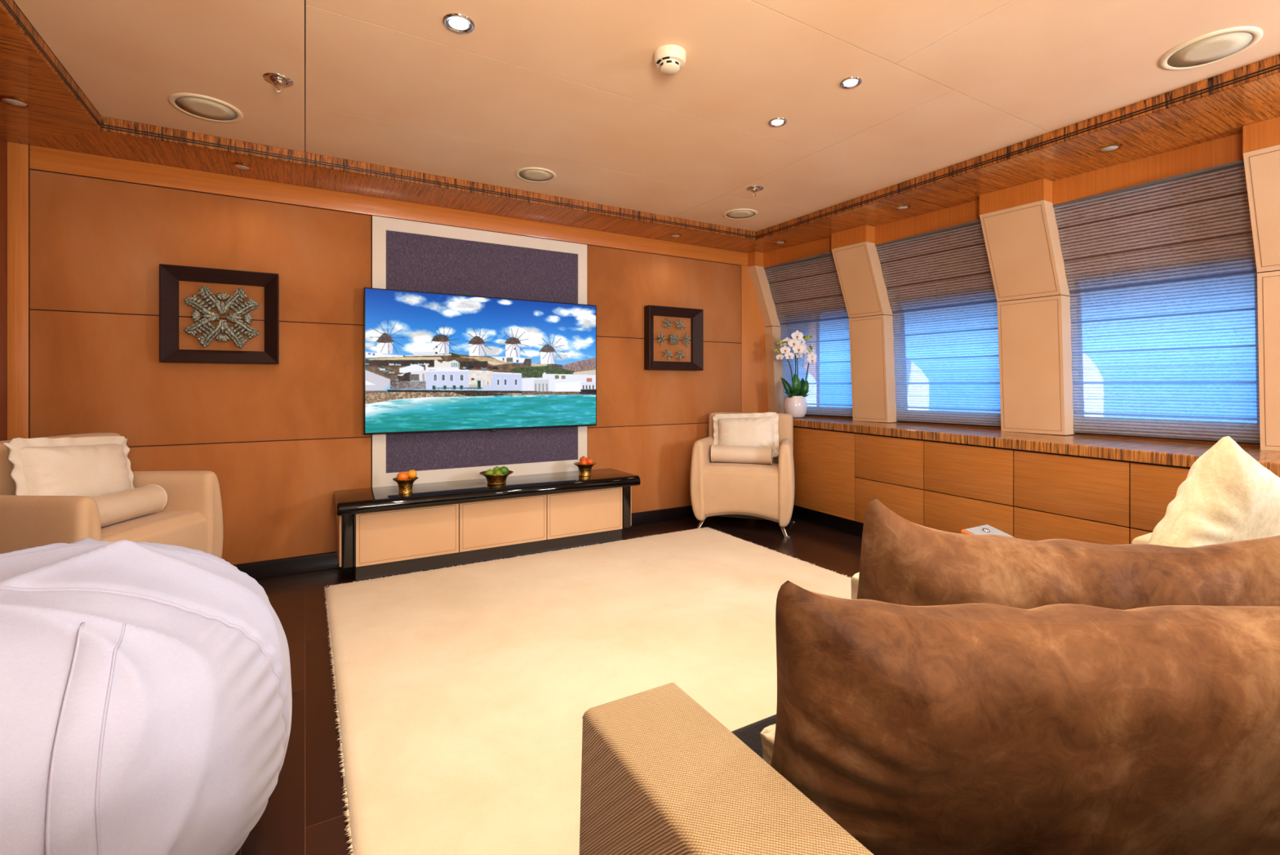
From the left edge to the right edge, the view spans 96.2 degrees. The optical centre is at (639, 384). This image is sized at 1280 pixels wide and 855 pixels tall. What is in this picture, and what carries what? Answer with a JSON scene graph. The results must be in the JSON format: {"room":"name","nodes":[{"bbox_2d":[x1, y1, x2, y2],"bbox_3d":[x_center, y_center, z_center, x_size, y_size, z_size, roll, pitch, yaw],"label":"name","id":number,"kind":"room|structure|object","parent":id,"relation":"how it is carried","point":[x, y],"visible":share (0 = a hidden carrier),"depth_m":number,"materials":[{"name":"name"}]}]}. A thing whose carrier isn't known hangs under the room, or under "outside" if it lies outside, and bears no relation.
{"room":"yacht lounge","nodes":[
{"label":"yacht lounge","id":0,"kind":"room"},
{"bbox_2d":[0,136,6,440],"bbox_3d":[-1.600,-0.100,0.301,0.100,2.300,5.333,0,0,-30],"label":"wall","id":1,"kind":"structure","parent":0,"point":[2,142],"depth_m":2.59,"materials":[{"name":"brown wood"}]},
{"bbox_2d":[0,5,100,141],"bbox_3d":[-1.382,-1.116,0.428,0.405,0.002,5.333,0,0,-30],"label":"soffit","id":2,"kind":"structure","parent":1,"relation":"attached to","point":[24,74],"depth_m":2.21,"materials":[{"name":"brown wood"}]},
{"bbox_2d":[0,95,33,108],"bbox_3d":[-2.459,-1.109,2.259,0.100,0.011,0.100,0,0,-30],"label":"recessed light","id":3,"kind":"object","parent":2,"relation":"attached to","point":[14,101],"visible":1,"depth_m":2.25,"materials":[{"name":"gold metal"}]},
{"bbox_2d":[6,141,768,564],"bbox_3d":[-0.689,-0.100,3.978,5.380,2.300,0.100,0,0,-30],"label":"wall","id":4,"kind":"structure","parent":0,"point":[88,236],"depth_m":3.12,"materials":[{"name":"brown wood"}]},
{"bbox_2d":[159,263,279,364],"bbox_3d":[-2.184,-0.357,3.001,0.500,0.485,0.077,0,0,-30],"label":"picture frame","id":5,"kind":"object","parent":4,"relation":"attached to","point":[170,275],"visible":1,"depth_m":2.98,"materials":[{"name":"brown wood"}]},
{"bbox_2d":[7,130,755,253],"bbox_3d":[-0.907,-1.115,3.583,4.405,0.001,0.363,0,0,-30],"label":"soffit","id":6,"kind":"structure","parent":4,"relation":"attached to","point":[100,143],"depth_m":3.20,"materials":[{"name":"brown wood"}]},
{"bbox_2d":[230,162,253,170],"bbox_3d":[-2.032,-1.109,2.930,0.100,0.011,0.100,0,0,-30],"label":"recessed light","id":7,"kind":"object","parent":6,"relation":"attached to","point":[242,166],"visible":1,"depth_m":2.92,"materials":[{"name":"gold metal"}]},
{"bbox_2d":[668,233,682,237],"bbox_3d":[0.265,-1.109,4.282,0.100,0.011,0.100,0,0,-30],"label":"recessed light","id":8,"kind":"object","parent":6,"relation":"attached to","point":[673,235],"visible":1,"depth_m":4.26,"materials":[{"name":"gold metal"}]},
{"bbox_2d":[233,506,695,579],"bbox_3d":[-0.955,1.006,3.759,4.360,0.088,0.018,0,0,-30],"label":"baseboard","id":9,"kind":"structure","parent":4,"relation":"attached to","point":[266,569],"depth_m":3.23,"materials":[{"name":"black wood"}]},
{"bbox_2d":[372,215,586,487],"bbox_3d":[-0.982,-0.125,3.746,1.395,1.750,0.011,0,0,-30],"label":"acoustic panel","id":10,"kind":"object","parent":4,"relation":"attached to","point":[407,255],"visible":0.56,"depth_m":3.69,"materials":[{"name":"fabric"}]},
{"bbox_2d":[363,287,596,434],"bbox_3d":[-0.966,-0.132,3.709,1.485,0.860,0.076,0,0,-30],"label":"television","id":11,"kind":"object","parent":10,"relation":"attached to","point":[433,362],"visible":1,"depth_m":3.62,"materials":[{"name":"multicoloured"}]},
{"bbox_2d":[644,305,703,370],"bbox_3d":[0.266,-0.355,4.431,0.497,0.480,0.077,0,0,-30],"label":"framed artwork","id":12,"kind":"object","parent":4,"relation":"attached to","point":[696,316],"visible":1,"depth_m":4.43,"materials":[{"name":"brown wood"}]},
{"bbox_2d":[747,251,784,413],"bbox_3d":[1.115,-0.427,4.928,0.424,1.373,0.078,0,0,-30],"label":"pillar","id":13,"kind":"structure","parent":4,"relation":"attached to","point":[755,259],"depth_m":4.91,"materials":[{"name":"beige leather"}]},
{"bbox_2d":[235,515,862,854],"bbox_3d":[0.680,1.080,1.632,5.380,0.060,5.533,0,0,-30],"label":"floor","id":14,"kind":"structure","parent":0,"point":[303,814],"depth_m":2.04,"materials":[{"name":"brown wood"}]},
{"bbox_2d":[0,432,223,558],"bbox_3d":[-2.251,0.635,2.379,0.550,0.837,0.728,0,0,-1],"label":"armchair","id":15,"kind":"object","parent":14,"relation":"on","point":[192,515],"visible":0.32,"depth_m":2.29,"materials":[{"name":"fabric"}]},
{"bbox_2d":[3,435,134,497],"bbox_3d":[-2.315,0.378,2.366,0.157,0.360,0.517,0,0,-3],"label":"cushion","id":16,"kind":"object","parent":15,"relation":"on","point":[91,467],"visible":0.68,"depth_m":2.29,"materials":[{"name":"beige fabric"}]},
{"bbox_2d":[92,484,167,527],"bbox_3d":[-2.177,0.510,2.360,0.130,0.129,0.436,0,0,-3],"label":"bolster","id":17,"kind":"object","parent":15,"relation":"on","point":[119,506],"visible":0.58,"depth_m":2.40,"materials":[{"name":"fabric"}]},
{"bbox_2d":[0,537,292,854],"bbox_3d":[-1.309,0.686,1.086,1.114,0.721,1.170,0,0,-33],"label":"beanbag","id":18,"kind":"object","parent":14,"relation":"on","point":[146,695],"visible":1,"depth_m":0.97,"materials":[{"name":"white fabric"}]},
{"bbox_2d":[333,467,640,580],"bbox_3d":[-0.873,0.827,3.544,1.785,0.447,0.432,0,0,-30],"label":"media console","id":19,"kind":"object","parent":14,"relation":"on","point":[381,531],"visible":0.99,"depth_m":3.36,"materials":[{"name":"black paint"}]},
{"bbox_2d":[392,476,417,493],"bbox_3d":[-1.310,0.562,3.207,0.134,0.081,0.134,0,0,-30],"label":"fruit bowl","id":20,"kind":"object","parent":19,"relation":"on","point":[405,486],"visible":0.91,"depth_m":3.17,"materials":[{"name":"gold metal"}]},
{"bbox_2d":[396,471,408,479],"bbox_3d":[-1.317,0.508,3.185,0.062,0.061,0.062,0,0,-30],"label":"orange","id":21,"kind":"object","parent":20,"relation":"in","point":[402,475],"visible":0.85,"depth_m":3.17,"materials":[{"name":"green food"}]},
{"bbox_2d":[407,468,417,478],"bbox_3d":[-1.285,0.501,3.233,0.054,0.054,0.054,0,0,-30],"label":"orange","id":22,"kind":"object","parent":20,"relation":"in","point":[412,473],"visible":0.97,"depth_m":3.22,"materials":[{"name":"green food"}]},
{"bbox_2d":[479,470,513,484],"bbox_3d":[-0.877,0.568,3.506,0.200,0.069,0.200,0,0,-30],"label":"fruit bowl","id":23,"kind":"object","parent":19,"relation":"on","point":[496,479],"visible":0.82,"depth_m":3.45,"materials":[{"name":"gold metal"}]},
{"bbox_2d":[484,468,494,475],"bbox_3d":[-0.908,0.533,3.470,0.058,0.050,0.052,0,0,-30],"label":"lime","id":24,"kind":"object","parent":23,"relation":"in","point":[491,472],"visible":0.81,"depth_m":3.45,"materials":[{"name":"green food"}]},
{"bbox_2d":[493,469,502,475],"bbox_3d":[-0.861,0.535,3.475,0.048,0.049,0.048,0,0,-30],"label":"lime","id":25,"kind":"object","parent":23,"relation":"in","point":[496,472],"visible":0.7,"depth_m":3.46,"materials":[{"name":"green food"}]},
{"bbox_2d":[498,466,508,474],"bbox_3d":[-0.837,0.525,3.520,0.063,0.055,0.056,0,0,-30],"label":"lime","id":26,"kind":"object","parent":23,"relation":"in","point":[504,469],"visible":0.76,"depth_m":3.50,"materials":[{"name":"green food"}]},
{"bbox_2d":[573,462,596,475],"bbox_3d":[-0.367,0.562,3.827,0.153,0.081,0.153,0,0,-30],"label":"fruit bowl","id":27,"kind":"object","parent":19,"relation":"on","point":[584,469],"visible":0.9,"depth_m":3.79,"materials":[{"name":"gold metal"}]},
{"bbox_2d":[579,458,586,464],"bbox_3d":[-0.373,0.515,3.798,0.049,0.049,0.049,0,0,-30],"label":"tangerine","id":28,"kind":"object","parent":27,"relation":"in","point":[583,461],"visible":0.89,"depth_m":3.78,"materials":[{"name":"orange food"}]},
{"bbox_2d":[579,455,586,461],"bbox_3d":[-0.378,0.501,3.846,0.051,0.051,0.051,0,0,-30],"label":"tangerine","id":29,"kind":"object","parent":27,"relation":"in","point":[583,456],"visible":0.6,"depth_m":3.83,"materials":[{"name":"orange food"}]},
{"bbox_2d":[586,457,593,464],"bbox_3d":[-0.338,0.511,3.826,0.050,0.050,0.050,0,0,-30],"label":"tangerine","id":30,"kind":"object","parent":27,"relation":"in","point":[589,461],"visible":0.77,"depth_m":3.81,"materials":[{"name":"orange food"}]},
{"bbox_2d":[324,526,851,854],"bbox_3d":[0.613,1.039,1.562,2.478,0.020,4.692,0,0,-30],"label":"area rug","id":31,"kind":"object","parent":14,"relation":"on","point":[464,693],"visible":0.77,"depth_m":2.10,"materials":[{"name":"beige carpet"}]},
{"bbox_2d":[579,532,1152,854],"bbox_3d":[1.046,0.740,0.994,2.159,0.580,1.062,0,0,-30],"label":"sofa","id":32,"kind":"object","parent":31,"relation":"on","point":[661,775],"visible":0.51,"depth_m":0.73,"materials":[{"name":"brown"}]},
{"bbox_2d":[731,713,776,758],"bbox_3d":[1.003,0.725,1.084,1.745,0.150,0.862,0,0,-30],"label":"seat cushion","id":33,"kind":"object","parent":32,"relation":"on","point":[749,734],"depth_m":1.07,"materials":[{"name":"fabric"}]},
{"bbox_2d":[760,723,775,764],"bbox_3d":[0.506,0.625,0.951,0.614,0.119,0.113,0,0,2],"label":"cushion","id":34,"kind":"object","parent":32,"relation":"on","point":[767,734],"visible":0.02,"depth_m":0.94,"materials":[{"name":"beige fabric"}]},
{"bbox_2d":[850,572,859,599],"bbox_3d":[0.738,0.505,1.180,0.614,0.249,0.146,0,0,2],"label":"cushion","id":35,"kind":"object","parent":32,"relation":"on","point":[855,579],"visible":0.02,"depth_m":1.17,"materials":[{"name":"beige fabric"}]},
{"bbox_2d":[770,580,1279,854],"bbox_3d":[0.576,0.485,0.821,0.790,0.465,0.270,0,0,2],"label":"cushion","id":36,"kind":"object","parent":32,"relation":"on","point":[963,728],"visible":0.95,"depth_m":0.72,"materials":[{"name":"brown fabric"}]},
{"bbox_2d":[856,496,1279,609],"bbox_3d":[0.766,0.434,1.050,0.787,0.486,0.250,0,0,2],"label":"cushion","id":37,"kind":"object","parent":32,"relation":"on","point":[904,562],"visible":0.33,"depth_m":0.96,"materials":[{"name":"brown fabric"}]},
{"bbox_2d":[1147,435,1279,547],"bbox_3d":[1.637,0.405,1.601,0.532,0.538,0.206,0,0,-21],"label":"cushion","id":38,"kind":"object","parent":32,"relation":"on","point":[1226,495],"visible":0.5,"depth_m":1.51,"materials":[{"name":"beige fabric"}]},
{"bbox_2d":[689,412,794,537],"bbox_3d":[0.789,0.635,4.275,0.728,0.837,0.550,0,0,19],"label":"armchair","id":39,"kind":"object","parent":14,"relation":"on","point":[766,491],"visible":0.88,"depth_m":4.06,"materials":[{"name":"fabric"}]},
{"bbox_2d":[711,444,772,464],"bbox_3d":[0.746,0.510,4.212,0.436,0.129,0.130,0,0,17],"label":"bolster","id":40,"kind":"object","parent":39,"relation":"on","point":[719,453],"visible":1,"depth_m":4.17,"materials":[{"name":"fabric"}]},
{"bbox_2d":[712,412,779,457],"bbox_3d":[0.798,0.378,4.337,0.510,0.347,0.146,0,0,19],"label":"cushion","id":41,"kind":"object","parent":39,"relation":"on","point":[753,429],"visible":0.79,"depth_m":4.29,"materials":[{"name":"beige fabric"}]},
{"bbox_2d":[791,426,860,536],"bbox_3d":[1.287,0.684,4.447,0.148,0.732,1.066,0,0,-28],"label":"base cabinet","id":42,"kind":"object","parent":14,"relation":"on","point":[824,460],"visible":0.5,"depth_m":4.18,"materials":[{"name":"brown wood"}]},
{"bbox_2d":[855,432,925,537],"bbox_3d":[1.662,0.690,3.749,0.148,0.721,0.524,0,0,-28],"label":"base cabinet","id":43,"kind":"object","parent":14,"relation":"on","point":[889,468],"visible":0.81,"depth_m":3.69,"materials":[{"name":"brown wood"}]},
{"bbox_2d":[924,440,1015,536],"bbox_3d":[1.909,0.692,3.291,0.148,0.716,0.524,0,0,-28],"label":"base cabinet","id":44,"kind":"object","parent":14,"relation":"on","point":[966,486],"visible":0.7,"depth_m":3.25,"materials":[{"name":"brown wood"}]},
{"bbox_2d":[1013,448,1131,544],"bbox_3d":[2.150,0.695,2.842,0.148,0.710,0.504,0,0,-28],"label":"base cabinet","id":45,"kind":"object","parent":14,"relation":"on","point":[1086,499],"visible":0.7,"depth_m":2.79,"materials":[{"name":"brown wood"}]},
{"bbox_2d":[1130,461,1190,543],"bbox_3d":[2.392,0.697,2.392,0.148,0.705,0.524,0,0,-28],"label":"base cabinet","id":46,"kind":"object","parent":14,"relation":"on","point":[1153,486],"visible":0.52,"depth_m":2.52,"materials":[{"name":"brown wood"}]},
{"bbox_3d":[2.638,0.700,1.934,0.166,0.700,0.519,0,0,-30],"label":"cabinet","id":47,"kind":"object","parent":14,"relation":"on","visible":0},
{"bbox_2d":[792,415,1279,476],"bbox_3d":[2.107,0.307,3.432,0.791,0.093,3.653,0,0,-30],"label":"window sill","id":48,"kind":"structure","parent":47,"relation":"on","point":[1175,453],"depth_m":2.97,"materials":[{"name":"brown wood"}]},
{"bbox_2d":[773,329,817,417],"bbox_3d":[1.256,-0.088,4.641,0.340,0.702,0.184,0,0,9],"label":"potted orchid","id":49,"kind":"object","parent":48,"relation":"on","point":[795,404],"visible":1,"depth_m":4.60,"materials":[{"name":"white plant"}]},
{"bbox_2d":[13,0,1279,239],"bbox_3d":[0.680,-1.220,1.632,5.380,0.080,5.533,0,0,-30],"label":"ceiling","id":50,"kind":"structure","parent":0,"point":[574,90],"depth_m":2.23,"materials":[{"name":"beige paint"}]},
{"bbox_2d":[0,0,101,129],"bbox_3d":[-1.119,-1.147,0.371,0.016,0.065,4.970,0,0,-30],"label":"fascia","id":51,"kind":"object","parent":50,"relation":"attached to","point":[9,6],"visible":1,"depth_m":2.00,"materials":[{"name":"brown wood"}]},
{"bbox_2d":[168,93,243,122],"bbox_3d":[-1.848,-1.177,2.447,0.256,0.007,0.256,0,0,-30],"label":"ceiling speaker","id":52,"kind":"object","parent":50,"relation":"attached to","point":[200,106],"visible":1,"depth_m":2.44,"materials":[{"name":"beige plastic"}]},
{"bbox_2d":[174,97,237,120],"bbox_3d":[-1.848,-1.175,2.447,0.212,0.002,0.212,0,0,44],"label":"grille","id":53,"kind":"object","parent":52,"relation":"attached to","point":[211,108],"depth_m":2.44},
{"bbox_2d":[262,72,293,92],"bbox_3d":[-1.399,-1.156,2.219,0.100,0.048,0.100,0,0,-30],"label":"sprinkler","id":54,"kind":"object","parent":50,"relation":"attached to","point":[276,79],"visible":1,"depth_m":2.21,"materials":[{"name":"silver metal"}]},
{"bbox_2d":[100,115,756,239],"bbox_3d":[-0.738,-1.147,3.477,3.781,0.065,0.016,0,0,-30],"label":"fascia","id":55,"kind":"object","parent":50,"relation":"attached to","point":[108,124],"visible":1,"depth_m":3.10,"materials":[{"name":"brown wood"}]},
{"bbox_2d":[442,13,475,33],"bbox_3d":[-0.591,-1.177,1.871,0.100,0.006,0.100,0,0,-30],"label":"recessed light","id":56,"kind":"object","parent":50,"relation":"in","point":[455,22],"visible":1,"depth_m":1.87,"materials":[{"name":"silver metal"}]},
{"bbox_2d":[515,167,555,182],"bbox_3d":[-0.584,-1.177,3.223,0.226,0.007,0.226,0,0,-30],"label":"ceiling speaker","id":57,"kind":"object","parent":50,"relation":"attached to","point":[537,175],"visible":1,"depth_m":3.21,"materials":[{"name":"beige plastic"}]},
{"bbox_2d":[519,169,552,181],"bbox_3d":[-0.584,-1.175,3.223,0.187,0.002,0.187,0,0,5],"label":"grille","id":58,"kind":"object","parent":57,"relation":"attached to","point":[525,175],"depth_m":3.21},
{"bbox_2d":[653,44,686,75],"bbox_3d":[0.107,-1.149,2.048,0.116,0.062,0.116,0,0,-30],"label":"smoke detector","id":59,"kind":"object","parent":50,"relation":"attached to","point":[669,60],"visible":1,"depth_m":2.02,"materials":[{"name":"beige plastic"}]},
{"bbox_2d":[723,208,757,219],"bbox_3d":[0.693,-1.177,3.961,0.236,0.007,0.236,0,0,-30],"label":"ceiling speaker","id":60,"kind":"object","parent":50,"relation":"attached to","point":[736,214],"visible":1,"depth_m":3.95,"materials":[{"name":"beige plastic"}]},
{"bbox_2d":[725,210,755,218],"bbox_3d":[0.693,-1.175,3.961,0.196,0.002,0.196,0,0,-21],"label":"grille","id":61,"kind":"object","parent":60,"relation":"attached to","point":[729,214],"depth_m":3.95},
{"bbox_2d":[746,185,763,196],"bbox_3d":[0.689,-1.156,3.447,0.100,0.048,0.100,0,0,-30],"label":"sprinkler","id":62,"kind":"object","parent":50,"relation":"attached to","point":[754,188],"visible":1,"depth_m":3.43,"materials":[{"name":"silver metal"}]},
{"bbox_2d":[768,117,786,127],"bbox_3d":[0.617,-1.177,2.575,0.082,0.006,0.082,0,0,-30],"label":"recessed light","id":63,"kind":"object","parent":50,"relation":"in","point":[778,122],"visible":1,"depth_m":2.57,"materials":[{"name":"silver metal"}]},
{"bbox_2d":[839,76,862,88],"bbox_3d":[0.822,-1.177,2.238,0.082,0.006,0.082,0,0,-30],"label":"recessed light","id":64,"kind":"object","parent":50,"relation":"in","point":[852,82],"visible":1,"depth_m":2.23,"materials":[{"name":"silver metal"}]},
{"bbox_2d":[755,54,1279,239],"bbox_3d":[2.154,-1.147,2.282,0.016,0.065,4.970,0,0,-30],"label":"fascia","id":65,"kind":"object","parent":50,"relation":"attached to","point":[1270,66],"visible":1,"depth_m":2.63,"materials":[{"name":"brown wood"}]},
{"bbox_2d":[1159,26,1262,70],"bbox_3d":[2.000,-1.177,2.018,0.260,0.007,0.260,0,0,-30],"label":"ceiling speaker","id":66,"kind":"object","parent":50,"relation":"attached to","point":[1213,47],"visible":1,"depth_m":2.00,"materials":[{"name":"beige plastic"}]},
{"bbox_2d":[1167,31,1253,67],"bbox_3d":[2.000,-1.175,2.018,0.215,0.002,0.215,0,0,-1],"label":"grille","id":67,"kind":"object","parent":66,"relation":"attached to","point":[1214,47],"depth_m":2.01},
{"bbox_2d":[960,524,1015,537],"bbox_3d":[2.209,0.809,3.449,0.236,0.439,2.927,0,0,34],"label":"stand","id":68,"kind":"object","parent":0,"point":[984,529],"visible":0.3,"depth_m":2.37,"materials":[{"name":"white wood"}]},
{"bbox_2d":[808,415,1260,446],"bbox_3d":[2.721,-0.100,2.830,0.339,2.300,5.372,0,0,-34],"label":"wall","id":69,"kind":"structure","parent":0,"point":[1240,444],"depth_m":3.14,"materials":[{"name":"brown wood"}]},
{"bbox_2d":[764,252,853,417],"bbox_3d":[1.361,-0.365,4.631,0.331,1.238,0.679,0,0,-30],"label":"blind","id":70,"kind":"object","parent":69,"relation":"attached to","point":[806,293],"visible":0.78,"depth_m":4.61,"materials":[{"name":"fabric"}]},
{"bbox_2d":[831,224,902,422],"bbox_3d":[1.668,-0.422,4.210,0.441,1.383,0.280,0,0,-30],"label":"pillar","id":71,"kind":"structure","parent":69,"relation":"attached to","point":[854,250],"depth_m":4.15,"materials":[{"name":"beige leather"}]},
{"bbox_2d":[875,219,1000,426],"bbox_3d":[1.965,-0.360,3.799,0.289,1.249,0.726,0,0,-30],"label":"blind","id":72,"kind":"object","parent":69,"relation":"attached to","point":[939,283],"visible":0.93,"depth_m":3.80,"materials":[{"name":"fabric"}]},
{"bbox_2d":[763,132,1243,267],"bbox_3d":[2.566,-1.060,2.735,0.166,0.150,5.353,0,0,-34],"label":"trim","id":73,"kind":"structure","parent":69,"relation":"attached to","point":[1228,149],"depth_m":3.00,"materials":[{"name":"brown wood"}]},
{"bbox_2d":[746,72,1279,253],"bbox_3d":[2.376,-1.115,2.621,0.734,0.001,5.333,0,0,-30],"label":"soffit","id":74,"kind":"structure","parent":69,"relation":"attached to","point":[1224,113],"depth_m":2.80,"materials":[{"name":"brown wood"}]},
{"bbox_2d":[773,240,786,244],"bbox_3d":[1.095,-1.109,4.481,0.100,0.011,0.100,0,0,-30],"label":"recessed light","id":75,"kind":"object","parent":74,"relation":"attached to","point":[775,242],"visible":1,"depth_m":4.46,"materials":[{"name":"gold metal"}]},
{"bbox_2d":[893,204,911,209],"bbox_3d":[1.647,-1.109,3.601,0.100,0.011,0.100,0,0,-30],"label":"recessed light","id":76,"kind":"object","parent":74,"relation":"attached to","point":[900,206],"visible":1,"depth_m":3.58,"materials":[{"name":"gold metal"}]},
{"bbox_2d":[1096,143,1123,152],"bbox_3d":[2.208,-1.109,2.699,0.100,0.011,0.100,0,0,-30],"label":"recessed light","id":77,"kind":"object","parent":74,"relation":"attached to","point":[1108,148],"visible":1,"depth_m":2.69,"materials":[{"name":"gold metal"}]},
{"bbox_2d":[979,177,1077,435],"bbox_3d":[2.264,-0.417,3.336,0.436,1.395,0.330,0,0,-30],"label":"pillar","id":78,"kind":"structure","parent":69,"relation":"attached to","point":[1020,228],"depth_m":3.28,"materials":[{"name":"beige leather"}]},
{"bbox_2d":[1053,160,1260,444],"bbox_3d":[2.575,-0.354,2.893,0.288,1.261,0.746,0,0,-30],"label":"blind","id":79,"kind":"object","parent":69,"relation":"attached to","point":[1162,274],"visible":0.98,"depth_m":2.88,"materials":[{"name":"fabric"}]},
{"bbox_2d":[1243,116,1279,450],"bbox_3d":[2.875,-0.411,2.422,0.434,1.407,0.365,0,0,-30],"label":"pillar","id":80,"kind":"structure","parent":69,"relation":"attached to","point":[1261,140],"depth_m":2.52,"materials":[{"name":"beige leather"}]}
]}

